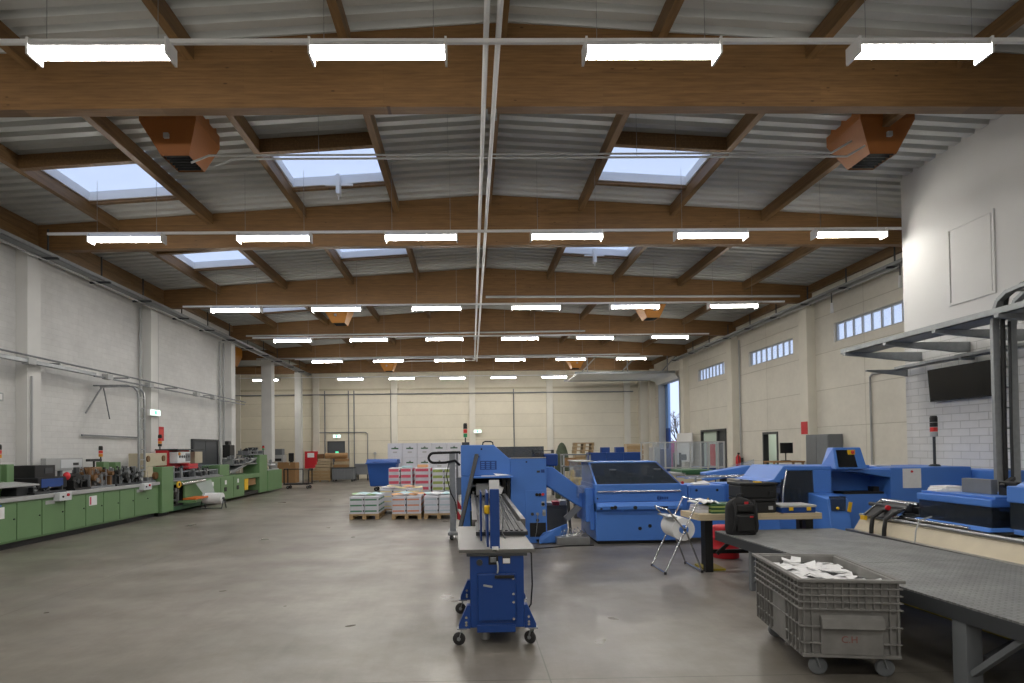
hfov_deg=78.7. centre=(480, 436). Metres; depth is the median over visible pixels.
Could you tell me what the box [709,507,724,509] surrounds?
stack
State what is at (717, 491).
conveyor
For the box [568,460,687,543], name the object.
machine
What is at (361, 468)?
cart
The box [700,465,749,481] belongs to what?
stacker arm
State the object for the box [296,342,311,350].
purlin
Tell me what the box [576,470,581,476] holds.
storage box
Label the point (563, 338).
purlin
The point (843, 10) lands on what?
purlin
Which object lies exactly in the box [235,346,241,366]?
heater
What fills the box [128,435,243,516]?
machine
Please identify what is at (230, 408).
pillar
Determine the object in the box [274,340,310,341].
diffuser
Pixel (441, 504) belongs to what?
bundle
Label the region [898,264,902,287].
hanging lamp
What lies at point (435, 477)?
bundle
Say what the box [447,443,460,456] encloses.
carton
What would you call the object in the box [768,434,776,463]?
wall
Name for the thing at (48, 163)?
rail
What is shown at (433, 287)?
beam
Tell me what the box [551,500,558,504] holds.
bundle
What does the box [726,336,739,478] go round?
pillar
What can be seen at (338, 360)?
lamp
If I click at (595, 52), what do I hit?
diffuser
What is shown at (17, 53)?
purlin
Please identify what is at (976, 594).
work platform
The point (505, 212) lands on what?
beam
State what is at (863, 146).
gas pipe
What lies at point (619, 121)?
purlin
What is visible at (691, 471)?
table
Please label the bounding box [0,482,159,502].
countertop
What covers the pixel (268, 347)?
purlin
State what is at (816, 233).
lamp
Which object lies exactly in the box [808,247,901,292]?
purlin
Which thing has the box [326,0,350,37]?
purlin
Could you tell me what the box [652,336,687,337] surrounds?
diffuser
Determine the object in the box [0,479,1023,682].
floor
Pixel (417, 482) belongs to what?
bundle
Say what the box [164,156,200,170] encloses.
grille
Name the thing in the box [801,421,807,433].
fire sign
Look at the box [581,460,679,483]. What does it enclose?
hood
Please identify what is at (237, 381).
pillar
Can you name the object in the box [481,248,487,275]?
purlin
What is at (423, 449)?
carton
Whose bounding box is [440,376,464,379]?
lamp
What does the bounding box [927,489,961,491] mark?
paper sheet
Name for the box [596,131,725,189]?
window
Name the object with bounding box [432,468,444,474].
bundle
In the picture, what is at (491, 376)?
lamp
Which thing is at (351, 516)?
pallet
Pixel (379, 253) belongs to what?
window
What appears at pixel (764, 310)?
purlin
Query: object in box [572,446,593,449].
pallet
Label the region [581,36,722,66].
lamp
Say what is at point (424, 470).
bundle
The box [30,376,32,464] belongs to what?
conduit
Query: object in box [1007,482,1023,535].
machine
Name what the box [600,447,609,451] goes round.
storage box
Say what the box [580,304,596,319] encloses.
purlin
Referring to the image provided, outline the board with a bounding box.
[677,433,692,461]
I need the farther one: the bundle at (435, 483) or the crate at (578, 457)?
the crate at (578, 457)
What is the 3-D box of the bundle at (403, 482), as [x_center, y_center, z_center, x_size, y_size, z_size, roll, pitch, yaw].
[-2.261,1.442,19.364,0.359,0.183,0.439,-1,-1,-1]
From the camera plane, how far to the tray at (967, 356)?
11.41 m
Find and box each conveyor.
[471,494,527,535]
[544,453,581,533]
[676,475,742,537]
[845,498,1023,566]
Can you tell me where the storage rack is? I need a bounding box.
[560,454,590,499]
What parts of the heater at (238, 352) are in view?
casing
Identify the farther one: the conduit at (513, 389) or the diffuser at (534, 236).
the conduit at (513, 389)
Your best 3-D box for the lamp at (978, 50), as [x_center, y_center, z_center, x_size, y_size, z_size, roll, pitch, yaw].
[4.888,-4.296,6.952,1.494,0.185,0.250,-1,-1,-1]
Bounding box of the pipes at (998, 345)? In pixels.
[990,281,1023,491]
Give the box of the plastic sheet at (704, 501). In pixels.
[687,498,720,503]
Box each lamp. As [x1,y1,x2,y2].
[25,36,176,67]
[86,232,166,245]
[210,306,262,313]
[236,231,312,244]
[252,378,278,381]
[273,338,312,342]
[308,36,447,66]
[311,305,362,312]
[312,359,342,363]
[338,377,363,380]
[350,337,387,341]
[373,358,403,362]
[384,230,457,243]
[389,377,414,379]
[411,304,460,311]
[426,336,462,341]
[434,358,464,362]
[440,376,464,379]
[491,376,515,377]
[495,357,524,361]
[501,335,538,340]
[511,303,560,310]
[530,229,603,242]
[541,375,566,378]
[555,357,585,360]
[576,334,613,339]
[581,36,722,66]
[609,302,659,310]
[615,356,645,360]
[650,334,688,339]
[673,228,748,241]
[707,301,758,309]
[810,227,888,240]
[830,293,833,312]
[846,35,994,65]
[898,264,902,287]
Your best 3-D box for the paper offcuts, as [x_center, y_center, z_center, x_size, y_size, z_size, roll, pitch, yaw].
[2.989,1.228,5.491,0.623,0.166,1.076,-1,-1,8]
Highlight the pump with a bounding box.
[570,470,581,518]
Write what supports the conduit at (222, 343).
attached to the wall at (95, 326)
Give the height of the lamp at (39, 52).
0.185 m
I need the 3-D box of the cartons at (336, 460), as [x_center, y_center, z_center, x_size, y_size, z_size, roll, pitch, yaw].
[-8.130,1.391,36.747,0.720,0.160,0.600,-1,-1,-1]
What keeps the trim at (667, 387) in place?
on the floor
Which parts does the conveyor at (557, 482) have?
panel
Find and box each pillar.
[15,247,40,465]
[142,303,157,466]
[225,341,235,473]
[235,375,240,473]
[261,359,274,461]
[294,372,302,480]
[312,374,319,469]
[391,373,397,442]
[469,372,475,444]
[546,371,553,452]
[623,370,630,443]
[638,381,648,460]
[648,369,655,446]
[680,356,689,468]
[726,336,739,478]
[798,303,816,463]
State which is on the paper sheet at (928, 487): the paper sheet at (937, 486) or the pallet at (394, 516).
the paper sheet at (937, 486)
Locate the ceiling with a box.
[0,0,1023,366]
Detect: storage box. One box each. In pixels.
[565,458,576,465]
[565,471,574,477]
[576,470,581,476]
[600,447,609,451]
[614,447,623,451]
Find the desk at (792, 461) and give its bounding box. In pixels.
[763,460,804,464]
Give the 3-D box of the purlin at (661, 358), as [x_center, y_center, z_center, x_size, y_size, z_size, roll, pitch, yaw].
[10.821,-4.658,36.084,0.120,0.255,5.800,-1,-1,-1]
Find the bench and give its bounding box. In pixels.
[680,510,821,571]
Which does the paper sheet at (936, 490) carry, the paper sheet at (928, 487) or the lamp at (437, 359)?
the paper sheet at (928, 487)
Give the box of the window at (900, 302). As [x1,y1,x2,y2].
[836,300,903,340]
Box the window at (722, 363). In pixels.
[699,362,723,380]
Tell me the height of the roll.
0.335 m
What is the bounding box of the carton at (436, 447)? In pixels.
[432,443,446,456]
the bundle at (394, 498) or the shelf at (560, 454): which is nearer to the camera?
the bundle at (394, 498)
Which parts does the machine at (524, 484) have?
post, gripper plate, data plate, intake rail, edge rail, control door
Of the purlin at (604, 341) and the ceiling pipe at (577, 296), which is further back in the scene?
the purlin at (604, 341)
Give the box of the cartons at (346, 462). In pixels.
[334,461,348,464]
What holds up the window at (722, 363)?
in the wall at (770, 390)
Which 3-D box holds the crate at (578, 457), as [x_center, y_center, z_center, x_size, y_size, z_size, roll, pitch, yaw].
[4.181,1.494,25.336,0.740,1.550,0.630,-1,-1,-1]
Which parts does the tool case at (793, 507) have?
lid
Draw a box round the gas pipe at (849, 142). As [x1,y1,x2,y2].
[191,115,851,163]
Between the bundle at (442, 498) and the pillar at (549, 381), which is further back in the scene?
the pillar at (549, 381)
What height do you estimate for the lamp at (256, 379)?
0.185 m
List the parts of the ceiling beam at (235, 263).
lighting trunk rail, rail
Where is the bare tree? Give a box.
[670,411,678,441]
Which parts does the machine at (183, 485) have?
panel, control panel, panel, bed plate, door, door, door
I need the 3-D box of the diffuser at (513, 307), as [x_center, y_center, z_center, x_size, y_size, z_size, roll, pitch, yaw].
[1.686,-3.892,18.888,1.440,0.053,0.190,-1,-1,-1]
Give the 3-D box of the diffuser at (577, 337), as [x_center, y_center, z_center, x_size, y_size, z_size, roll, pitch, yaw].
[4.581,-3.936,24.940,1.440,0.053,0.190,-1,-1,-1]
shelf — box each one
[474,476,512,477]
[560,454,590,454]
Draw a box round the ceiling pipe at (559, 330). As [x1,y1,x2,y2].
[246,330,584,336]
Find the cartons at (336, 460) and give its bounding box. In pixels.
[335,459,348,461]
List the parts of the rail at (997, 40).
rail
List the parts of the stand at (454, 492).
post, post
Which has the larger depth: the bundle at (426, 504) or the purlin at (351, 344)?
the purlin at (351, 344)
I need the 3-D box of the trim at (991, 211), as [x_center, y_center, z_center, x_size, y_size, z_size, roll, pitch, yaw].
[8.809,-3.178,11.214,0.020,1.450,1.050,-1,-1,-1]
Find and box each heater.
[139,116,219,171]
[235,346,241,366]
[325,311,353,325]
[379,362,396,371]
[566,360,583,368]
[634,304,665,320]
[826,114,914,169]
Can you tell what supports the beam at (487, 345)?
on the pillar at (684, 363)
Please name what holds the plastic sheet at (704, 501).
on the stack at (722, 503)
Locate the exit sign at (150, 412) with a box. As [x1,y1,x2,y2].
[147,409,159,415]
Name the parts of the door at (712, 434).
panel, notice panel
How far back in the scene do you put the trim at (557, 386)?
39.73 m
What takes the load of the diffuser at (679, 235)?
attached to the lamp at (677, 234)
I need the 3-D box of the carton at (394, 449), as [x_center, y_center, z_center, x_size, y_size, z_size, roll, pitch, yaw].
[-3.961,0.651,29.254,0.675,0.655,0.552,-1,-1,-1]
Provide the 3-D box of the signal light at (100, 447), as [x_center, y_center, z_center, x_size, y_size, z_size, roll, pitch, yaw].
[-9.925,0.764,16.322,0.160,1.030,0.160,-1,-1,-1]
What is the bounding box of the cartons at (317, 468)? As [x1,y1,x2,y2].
[314,467,332,469]
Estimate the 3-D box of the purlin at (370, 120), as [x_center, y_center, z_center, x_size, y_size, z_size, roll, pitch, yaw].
[-1.933,-5.497,11.874,0.120,0.255,5.800,-1,-1,-1]
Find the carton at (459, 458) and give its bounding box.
[447,457,460,470]
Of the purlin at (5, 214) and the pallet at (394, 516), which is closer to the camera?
the purlin at (5, 214)
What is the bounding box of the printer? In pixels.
[275,449,286,461]
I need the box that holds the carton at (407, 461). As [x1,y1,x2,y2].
[403,457,416,467]
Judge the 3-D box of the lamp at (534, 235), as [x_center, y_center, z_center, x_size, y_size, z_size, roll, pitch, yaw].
[1.786,-4.146,12.898,1.494,0.185,0.250,-1,-1,-1]
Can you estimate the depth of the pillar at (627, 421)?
39.84 m
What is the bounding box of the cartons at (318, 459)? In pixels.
[318,459,332,460]
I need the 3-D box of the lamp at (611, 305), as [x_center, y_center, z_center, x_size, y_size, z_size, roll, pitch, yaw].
[4.685,-3.950,18.945,1.494,0.185,0.250,-1,-1,-1]
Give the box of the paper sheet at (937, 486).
[930,485,961,487]
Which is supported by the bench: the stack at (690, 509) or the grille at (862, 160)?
the stack at (690, 509)
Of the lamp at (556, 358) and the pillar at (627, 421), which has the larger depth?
the pillar at (627, 421)
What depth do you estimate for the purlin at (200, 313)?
24.41 m
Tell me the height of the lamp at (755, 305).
0.185 m
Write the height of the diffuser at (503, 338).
0.053 m
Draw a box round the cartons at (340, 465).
[334,464,348,466]
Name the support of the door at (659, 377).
attached to the purlin at (661, 358)
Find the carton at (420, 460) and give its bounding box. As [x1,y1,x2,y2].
[417,457,431,466]
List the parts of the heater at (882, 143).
casing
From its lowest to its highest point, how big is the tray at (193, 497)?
0.050 m
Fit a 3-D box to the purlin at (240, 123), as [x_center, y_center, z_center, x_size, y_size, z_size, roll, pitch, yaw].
[-4.121,-5.333,11.834,0.120,0.255,5.800,-1,-1,-1]
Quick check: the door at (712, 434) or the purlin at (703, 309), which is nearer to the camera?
the purlin at (703, 309)
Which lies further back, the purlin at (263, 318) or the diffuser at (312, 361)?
the diffuser at (312, 361)
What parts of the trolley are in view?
hoop handle, hoop handle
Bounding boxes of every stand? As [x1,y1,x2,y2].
[427,451,460,539]
[651,496,703,574]
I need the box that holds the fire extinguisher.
[736,453,742,465]
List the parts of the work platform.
leg, deck plate, deck plate, leg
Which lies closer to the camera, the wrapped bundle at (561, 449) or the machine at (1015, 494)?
the machine at (1015, 494)
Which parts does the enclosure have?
post, post, post, post, rail, post, rail, post, post, post, post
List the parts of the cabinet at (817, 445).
door, door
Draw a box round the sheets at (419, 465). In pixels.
[417,464,427,466]
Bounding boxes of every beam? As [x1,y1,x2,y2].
[0,23,1023,117]
[0,218,38,245]
[38,195,901,252]
[54,253,163,304]
[164,268,811,308]
[230,308,735,339]
[235,357,653,374]
[241,337,686,360]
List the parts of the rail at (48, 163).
lighting trunk rail, rail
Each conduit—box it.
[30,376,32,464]
[139,307,141,452]
[158,342,158,448]
[219,341,220,463]
[222,343,224,458]
[235,391,632,395]
[319,432,367,458]
[324,391,325,452]
[348,391,349,466]
[353,391,354,466]
[513,389,514,446]
[738,340,741,457]
[869,369,893,464]
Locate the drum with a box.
[713,524,738,558]
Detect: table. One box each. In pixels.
[668,468,714,482]
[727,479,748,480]
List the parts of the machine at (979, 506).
rod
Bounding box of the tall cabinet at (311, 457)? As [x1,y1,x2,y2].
[305,451,323,470]
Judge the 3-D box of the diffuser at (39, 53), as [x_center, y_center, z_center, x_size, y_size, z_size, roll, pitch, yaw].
[-4.109,-4.165,6.790,1.440,0.053,0.190,-1,-1,-1]
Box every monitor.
[289,453,293,461]
[780,443,792,460]
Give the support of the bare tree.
on the ground
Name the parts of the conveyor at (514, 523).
plate, plate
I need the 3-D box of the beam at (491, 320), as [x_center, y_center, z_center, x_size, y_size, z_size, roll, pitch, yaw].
[0.190,-4.883,26.904,21.830,1.260,0.200,-1,-1,-1]
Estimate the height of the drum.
0.520 m
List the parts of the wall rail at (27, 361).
rail, thin rail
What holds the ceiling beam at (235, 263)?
attached to the ceiling
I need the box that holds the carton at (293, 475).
[284,462,298,482]
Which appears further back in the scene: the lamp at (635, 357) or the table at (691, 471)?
the lamp at (635, 357)
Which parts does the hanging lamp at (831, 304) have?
bulb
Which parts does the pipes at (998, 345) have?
rail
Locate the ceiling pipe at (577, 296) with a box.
[486,295,799,297]
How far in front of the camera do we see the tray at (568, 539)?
11.75 m
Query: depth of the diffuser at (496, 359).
30.82 m
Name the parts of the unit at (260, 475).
yellow panel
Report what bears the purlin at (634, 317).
attached to the beam at (433, 287)
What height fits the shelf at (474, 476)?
0.030 m
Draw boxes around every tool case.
[727,481,777,498]
[728,497,777,512]
[776,502,816,512]
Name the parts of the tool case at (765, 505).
lid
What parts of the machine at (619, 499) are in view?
door, grab rail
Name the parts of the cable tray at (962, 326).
cantilever arm, cantilever arm, cantilever arm, cantilever arm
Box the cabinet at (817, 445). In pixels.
[806,434,842,463]
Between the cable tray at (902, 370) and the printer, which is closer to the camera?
the cable tray at (902, 370)
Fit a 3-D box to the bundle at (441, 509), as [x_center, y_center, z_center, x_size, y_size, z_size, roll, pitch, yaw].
[-0.898,1.953,16.644,0.379,0.147,0.373,-1,-1,-1]
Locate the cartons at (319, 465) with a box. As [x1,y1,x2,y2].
[315,464,332,466]
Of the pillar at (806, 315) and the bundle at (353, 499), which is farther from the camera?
the pillar at (806, 315)
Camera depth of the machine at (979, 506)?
7.58 m
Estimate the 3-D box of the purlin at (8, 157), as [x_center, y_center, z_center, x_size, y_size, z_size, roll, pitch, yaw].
[-8.497,-5.006,11.753,0.120,0.255,5.800,-1,-1,-1]
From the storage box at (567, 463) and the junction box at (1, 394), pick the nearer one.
the junction box at (1, 394)
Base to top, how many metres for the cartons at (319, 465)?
0.150 m
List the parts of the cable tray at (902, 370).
cantilever arm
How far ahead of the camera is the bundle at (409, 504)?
16.45 m
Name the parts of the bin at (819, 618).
plate, plate, handle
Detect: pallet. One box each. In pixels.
[349,510,384,519]
[392,510,423,518]
[424,513,449,518]
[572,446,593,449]
[572,450,592,453]
[573,442,593,445]
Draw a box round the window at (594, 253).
[562,247,634,265]
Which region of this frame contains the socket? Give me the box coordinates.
[488,556,497,564]
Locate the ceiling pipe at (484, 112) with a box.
[388,0,489,362]
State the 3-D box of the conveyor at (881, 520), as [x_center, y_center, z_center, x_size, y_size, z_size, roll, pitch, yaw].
[5.997,1.383,6.704,1.010,1.033,5.250,-1,-1,-1]
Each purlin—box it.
[0,20,35,69]
[0,143,118,230]
[0,206,38,235]
[72,252,163,297]
[82,117,212,224]
[141,0,193,59]
[149,251,220,293]
[184,309,232,331]
[226,115,305,217]
[238,250,286,288]
[247,312,276,328]
[248,340,275,352]
[290,360,305,367]
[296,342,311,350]
[305,307,327,324]
[324,249,352,284]
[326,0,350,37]
[342,338,353,347]
[363,115,398,211]
[366,306,378,321]
[389,338,395,344]
[406,248,418,279]
[425,310,430,317]
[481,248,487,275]
[489,114,499,205]
[501,0,509,37]
[530,309,535,316]
[547,247,565,278]
[560,336,567,342]
[578,114,629,210]
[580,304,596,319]
[602,336,614,344]
[612,247,646,282]
[631,312,639,321]
[643,338,660,346]
[652,0,683,37]
[652,356,671,364]
[670,114,764,215]
[677,247,731,285]
[682,304,712,324]
[685,336,715,349]
[732,304,786,327]
[742,247,819,289]
[761,114,905,220]
[805,0,865,58]
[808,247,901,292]
[957,0,1023,67]
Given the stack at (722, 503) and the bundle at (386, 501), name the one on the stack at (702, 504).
the stack at (722, 503)
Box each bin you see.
[547,505,566,530]
[752,553,905,676]
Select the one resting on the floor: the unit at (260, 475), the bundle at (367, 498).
the unit at (260, 475)
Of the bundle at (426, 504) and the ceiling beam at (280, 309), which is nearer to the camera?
the bundle at (426, 504)
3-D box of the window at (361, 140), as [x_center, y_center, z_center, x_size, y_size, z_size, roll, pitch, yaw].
[-3.040,-5.446,12.595,2.070,0.645,2.220,-1,-1,-1]
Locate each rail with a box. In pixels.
[0,0,1023,45]
[0,348,245,402]
[0,353,244,404]
[18,148,901,235]
[81,434,136,437]
[238,360,614,378]
[295,338,662,359]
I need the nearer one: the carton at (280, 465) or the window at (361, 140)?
the window at (361, 140)
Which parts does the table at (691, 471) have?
plate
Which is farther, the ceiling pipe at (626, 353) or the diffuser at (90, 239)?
the ceiling pipe at (626, 353)
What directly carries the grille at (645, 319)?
attached to the heater at (645, 314)
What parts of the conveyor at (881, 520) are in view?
bent arm, gripper frame, bent arm, edge rail, gripper rail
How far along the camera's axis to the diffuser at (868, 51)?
6.89 m
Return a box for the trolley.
[283,468,312,488]
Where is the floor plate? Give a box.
[695,563,725,570]
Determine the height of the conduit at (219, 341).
5.700 m
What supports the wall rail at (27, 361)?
attached to the wall rail at (5, 350)
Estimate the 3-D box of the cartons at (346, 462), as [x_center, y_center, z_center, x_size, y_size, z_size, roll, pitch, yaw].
[-8.148,1.561,36.743,0.760,0.160,0.600,-1,-1,-1]
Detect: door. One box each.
[191,439,218,469]
[327,441,344,466]
[564,356,677,384]
[658,376,681,468]
[700,428,726,481]
[762,432,778,463]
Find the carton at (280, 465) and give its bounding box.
[277,462,285,482]
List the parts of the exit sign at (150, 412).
panel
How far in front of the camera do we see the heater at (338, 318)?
22.49 m
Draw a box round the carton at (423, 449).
[417,443,431,456]
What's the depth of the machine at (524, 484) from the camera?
12.10 m
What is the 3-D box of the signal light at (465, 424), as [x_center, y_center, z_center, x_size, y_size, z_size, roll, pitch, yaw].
[-0.297,-0.044,12.500,0.080,0.440,0.080,-1,-1,-1]
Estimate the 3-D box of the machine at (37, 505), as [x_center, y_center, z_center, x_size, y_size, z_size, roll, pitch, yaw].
[-9.485,1.189,13.145,1.174,2.050,9.462,-1,-1,-1]
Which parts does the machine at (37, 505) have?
door, door, door, switch panel, red knob, panel, door, motor, door, clamp handle, door, door, door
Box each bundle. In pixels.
[350,496,364,502]
[350,502,364,507]
[350,508,364,513]
[364,496,380,501]
[364,502,380,507]
[364,507,380,513]
[380,488,393,493]
[384,494,393,498]
[384,499,391,503]
[384,504,391,508]
[389,468,400,473]
[389,474,400,479]
[389,480,400,485]
[392,496,406,501]
[392,502,406,507]
[392,508,406,513]
[394,488,407,493]
[401,468,413,473]
[401,474,413,479]
[401,480,413,485]
[407,488,421,492]
[407,495,421,501]
[407,501,421,507]
[407,507,421,513]
[415,467,430,473]
[415,474,430,479]
[415,480,431,485]
[415,485,431,491]
[424,495,438,501]
[424,501,438,507]
[424,507,438,512]
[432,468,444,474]
[432,474,444,480]
[432,480,444,486]
[432,486,444,491]
[439,495,449,501]
[439,502,449,506]
[439,507,449,512]
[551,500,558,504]
[555,442,569,498]
[558,499,565,504]
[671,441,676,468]
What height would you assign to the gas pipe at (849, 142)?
0.957 m
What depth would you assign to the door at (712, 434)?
29.65 m
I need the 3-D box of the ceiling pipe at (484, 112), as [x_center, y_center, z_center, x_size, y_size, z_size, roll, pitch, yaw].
[-2.306,-4.449,12.751,4.787,0.191,43.005,-1,-1,-1]
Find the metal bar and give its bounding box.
[459,454,478,525]
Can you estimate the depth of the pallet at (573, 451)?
25.07 m
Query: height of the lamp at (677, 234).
0.185 m
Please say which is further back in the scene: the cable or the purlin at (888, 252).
the purlin at (888, 252)
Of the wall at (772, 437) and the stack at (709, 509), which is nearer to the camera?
the stack at (709, 509)
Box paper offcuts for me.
[773,556,880,578]
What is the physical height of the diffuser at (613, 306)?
0.053 m
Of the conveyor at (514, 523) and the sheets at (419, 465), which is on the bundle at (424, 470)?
the sheets at (419, 465)
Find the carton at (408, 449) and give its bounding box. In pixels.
[402,443,416,456]
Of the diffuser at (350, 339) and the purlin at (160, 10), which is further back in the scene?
the diffuser at (350, 339)
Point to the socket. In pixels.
(492, 560)
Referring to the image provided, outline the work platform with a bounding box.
[715,528,1023,682]
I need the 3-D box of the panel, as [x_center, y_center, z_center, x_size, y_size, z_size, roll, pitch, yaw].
[8.813,-3.178,11.214,0.012,1.350,0.900,-1,-1,-1]
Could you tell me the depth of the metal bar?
11.67 m
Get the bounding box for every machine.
[0,444,159,550]
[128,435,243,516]
[461,423,567,543]
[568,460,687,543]
[649,447,715,481]
[736,416,1023,529]
[898,477,1021,532]
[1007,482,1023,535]
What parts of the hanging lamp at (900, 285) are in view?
bulb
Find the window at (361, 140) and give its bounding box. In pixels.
[259,132,384,199]
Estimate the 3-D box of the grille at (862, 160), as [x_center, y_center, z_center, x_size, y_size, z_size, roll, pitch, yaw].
[6.862,-4.862,10.947,0.440,0.105,0.610,-1,-1,-1]
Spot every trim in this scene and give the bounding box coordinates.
[241,386,637,391]
[665,384,670,448]
[946,208,996,305]
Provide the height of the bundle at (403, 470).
0.183 m
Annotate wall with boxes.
[0,239,228,475]
[241,370,647,479]
[654,252,907,481]
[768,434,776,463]
[900,114,1023,469]
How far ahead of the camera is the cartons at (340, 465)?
36.44 m
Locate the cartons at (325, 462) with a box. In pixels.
[317,461,332,463]
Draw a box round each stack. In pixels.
[689,508,708,512]
[690,504,708,507]
[690,506,708,510]
[702,502,726,505]
[702,504,724,507]
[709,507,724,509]
[709,509,724,511]
[709,511,724,513]
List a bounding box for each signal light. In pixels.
[99,446,102,461]
[158,435,161,448]
[463,423,466,441]
[929,416,940,465]
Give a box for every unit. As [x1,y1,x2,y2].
[222,441,281,495]
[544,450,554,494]
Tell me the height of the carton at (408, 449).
0.655 m
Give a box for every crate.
[309,470,331,481]
[332,467,355,481]
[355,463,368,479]
[573,455,585,476]
[624,444,643,460]
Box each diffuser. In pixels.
[30,46,168,60]
[88,237,159,242]
[211,309,259,311]
[238,236,308,241]
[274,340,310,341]
[311,45,444,59]
[312,308,359,310]
[312,361,341,362]
[350,339,386,340]
[374,360,402,361]
[386,235,455,240]
[412,307,460,309]
[426,338,462,340]
[496,359,524,360]
[502,337,537,339]
[512,306,559,309]
[532,234,601,239]
[542,376,566,377]
[556,358,584,359]
[577,337,612,338]
[586,45,718,59]
[612,305,658,308]
[617,358,645,359]
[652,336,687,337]
[677,233,746,238]
[711,304,756,307]
[817,232,885,237]
[856,45,989,58]
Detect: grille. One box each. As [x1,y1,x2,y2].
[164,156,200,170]
[334,323,346,325]
[530,523,545,536]
[644,318,657,320]
[852,154,893,167]
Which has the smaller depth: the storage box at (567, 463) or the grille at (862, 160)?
the grille at (862, 160)
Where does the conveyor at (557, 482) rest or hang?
on the floor
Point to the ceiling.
(235, 185)
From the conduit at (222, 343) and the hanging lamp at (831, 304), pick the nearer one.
the hanging lamp at (831, 304)
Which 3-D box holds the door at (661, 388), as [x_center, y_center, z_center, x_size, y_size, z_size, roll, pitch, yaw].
[11.103,-0.469,36.060,0.400,5.700,3.900,-1,-1,-1]
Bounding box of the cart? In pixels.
[453,480,537,644]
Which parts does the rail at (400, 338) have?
rail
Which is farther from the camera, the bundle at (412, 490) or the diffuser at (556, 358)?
the diffuser at (556, 358)
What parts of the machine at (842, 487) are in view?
niche rail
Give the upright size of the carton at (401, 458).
0.655 m
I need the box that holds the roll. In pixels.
[325,453,347,458]
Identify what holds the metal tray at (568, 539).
on the floor
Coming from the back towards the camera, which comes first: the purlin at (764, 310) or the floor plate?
the purlin at (764, 310)
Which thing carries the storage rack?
on the floor
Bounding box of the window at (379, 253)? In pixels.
[334,248,407,261]
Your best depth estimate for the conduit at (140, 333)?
19.15 m
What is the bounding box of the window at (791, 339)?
[751,338,792,365]
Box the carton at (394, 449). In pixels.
[388,443,402,457]
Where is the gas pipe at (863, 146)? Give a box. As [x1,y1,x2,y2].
[215,114,865,166]
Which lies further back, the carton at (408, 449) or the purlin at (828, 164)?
the carton at (408, 449)
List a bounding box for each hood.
[235,354,241,366]
[497,446,543,457]
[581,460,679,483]
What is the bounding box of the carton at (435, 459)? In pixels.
[432,457,446,468]
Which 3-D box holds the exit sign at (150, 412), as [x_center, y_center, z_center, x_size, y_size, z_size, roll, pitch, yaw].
[-10.170,-0.740,19.457,0.115,0.200,0.620,-1,-1,-1]
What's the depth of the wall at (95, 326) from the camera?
17.11 m
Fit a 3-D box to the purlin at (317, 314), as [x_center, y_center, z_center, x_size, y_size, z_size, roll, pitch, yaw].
[-6.514,-4.944,23.790,0.120,0.255,5.800,-1,-1,-1]
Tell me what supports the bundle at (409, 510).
on the pallet at (394, 516)
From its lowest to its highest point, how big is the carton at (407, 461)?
0.655 m
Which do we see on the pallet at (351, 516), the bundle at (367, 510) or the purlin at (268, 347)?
the bundle at (367, 510)
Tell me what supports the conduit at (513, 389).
attached to the wall at (596, 417)
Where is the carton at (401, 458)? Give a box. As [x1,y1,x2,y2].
[388,457,402,466]
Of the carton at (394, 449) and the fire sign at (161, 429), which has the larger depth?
the carton at (394, 449)
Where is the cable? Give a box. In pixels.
[534,545,593,548]
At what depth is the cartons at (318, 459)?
36.54 m
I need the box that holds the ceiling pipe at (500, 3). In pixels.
[475,0,503,361]
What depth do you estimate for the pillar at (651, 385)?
38.79 m
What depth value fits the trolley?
29.93 m
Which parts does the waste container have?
lid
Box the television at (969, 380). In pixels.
[927,360,991,401]
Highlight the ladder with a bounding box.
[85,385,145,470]
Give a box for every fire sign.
[159,427,163,440]
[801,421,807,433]
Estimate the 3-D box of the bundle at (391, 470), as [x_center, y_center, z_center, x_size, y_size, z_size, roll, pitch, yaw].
[-2.635,1.072,19.364,0.361,0.183,0.440,-1,-1,-1]
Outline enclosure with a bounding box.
[640,441,724,481]
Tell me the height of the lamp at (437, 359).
0.185 m
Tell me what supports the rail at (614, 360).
hanging from the ceiling
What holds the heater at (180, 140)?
hanging from the ceiling
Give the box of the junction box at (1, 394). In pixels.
[0,392,3,400]
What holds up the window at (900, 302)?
in the wall at (770, 390)
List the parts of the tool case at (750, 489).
lid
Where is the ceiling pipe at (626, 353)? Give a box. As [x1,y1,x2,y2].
[256,353,639,359]
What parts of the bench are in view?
leg, leg, leg, leg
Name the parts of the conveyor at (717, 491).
door, guide rail, guide rail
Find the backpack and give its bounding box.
[725,494,758,534]
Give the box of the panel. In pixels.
[950,213,992,302]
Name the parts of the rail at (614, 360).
rail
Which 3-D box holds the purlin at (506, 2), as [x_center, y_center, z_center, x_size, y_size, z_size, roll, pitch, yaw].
[0.357,-5.773,5.917,0.120,0.255,5.800,-1,-1,-1]
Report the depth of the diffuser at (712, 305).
18.91 m
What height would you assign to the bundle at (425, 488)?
0.183 m
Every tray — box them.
[0,229,310,376]
[183,496,207,499]
[555,527,589,544]
[555,534,589,544]
[671,247,902,362]
[840,301,1023,361]
[865,342,1023,375]
[894,342,1023,369]
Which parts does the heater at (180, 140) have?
casing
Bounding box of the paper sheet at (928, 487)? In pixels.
[928,487,961,489]
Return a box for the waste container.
[365,459,399,490]
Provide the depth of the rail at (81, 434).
17.30 m
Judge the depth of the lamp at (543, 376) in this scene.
36.87 m
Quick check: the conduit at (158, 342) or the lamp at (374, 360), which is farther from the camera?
the lamp at (374, 360)

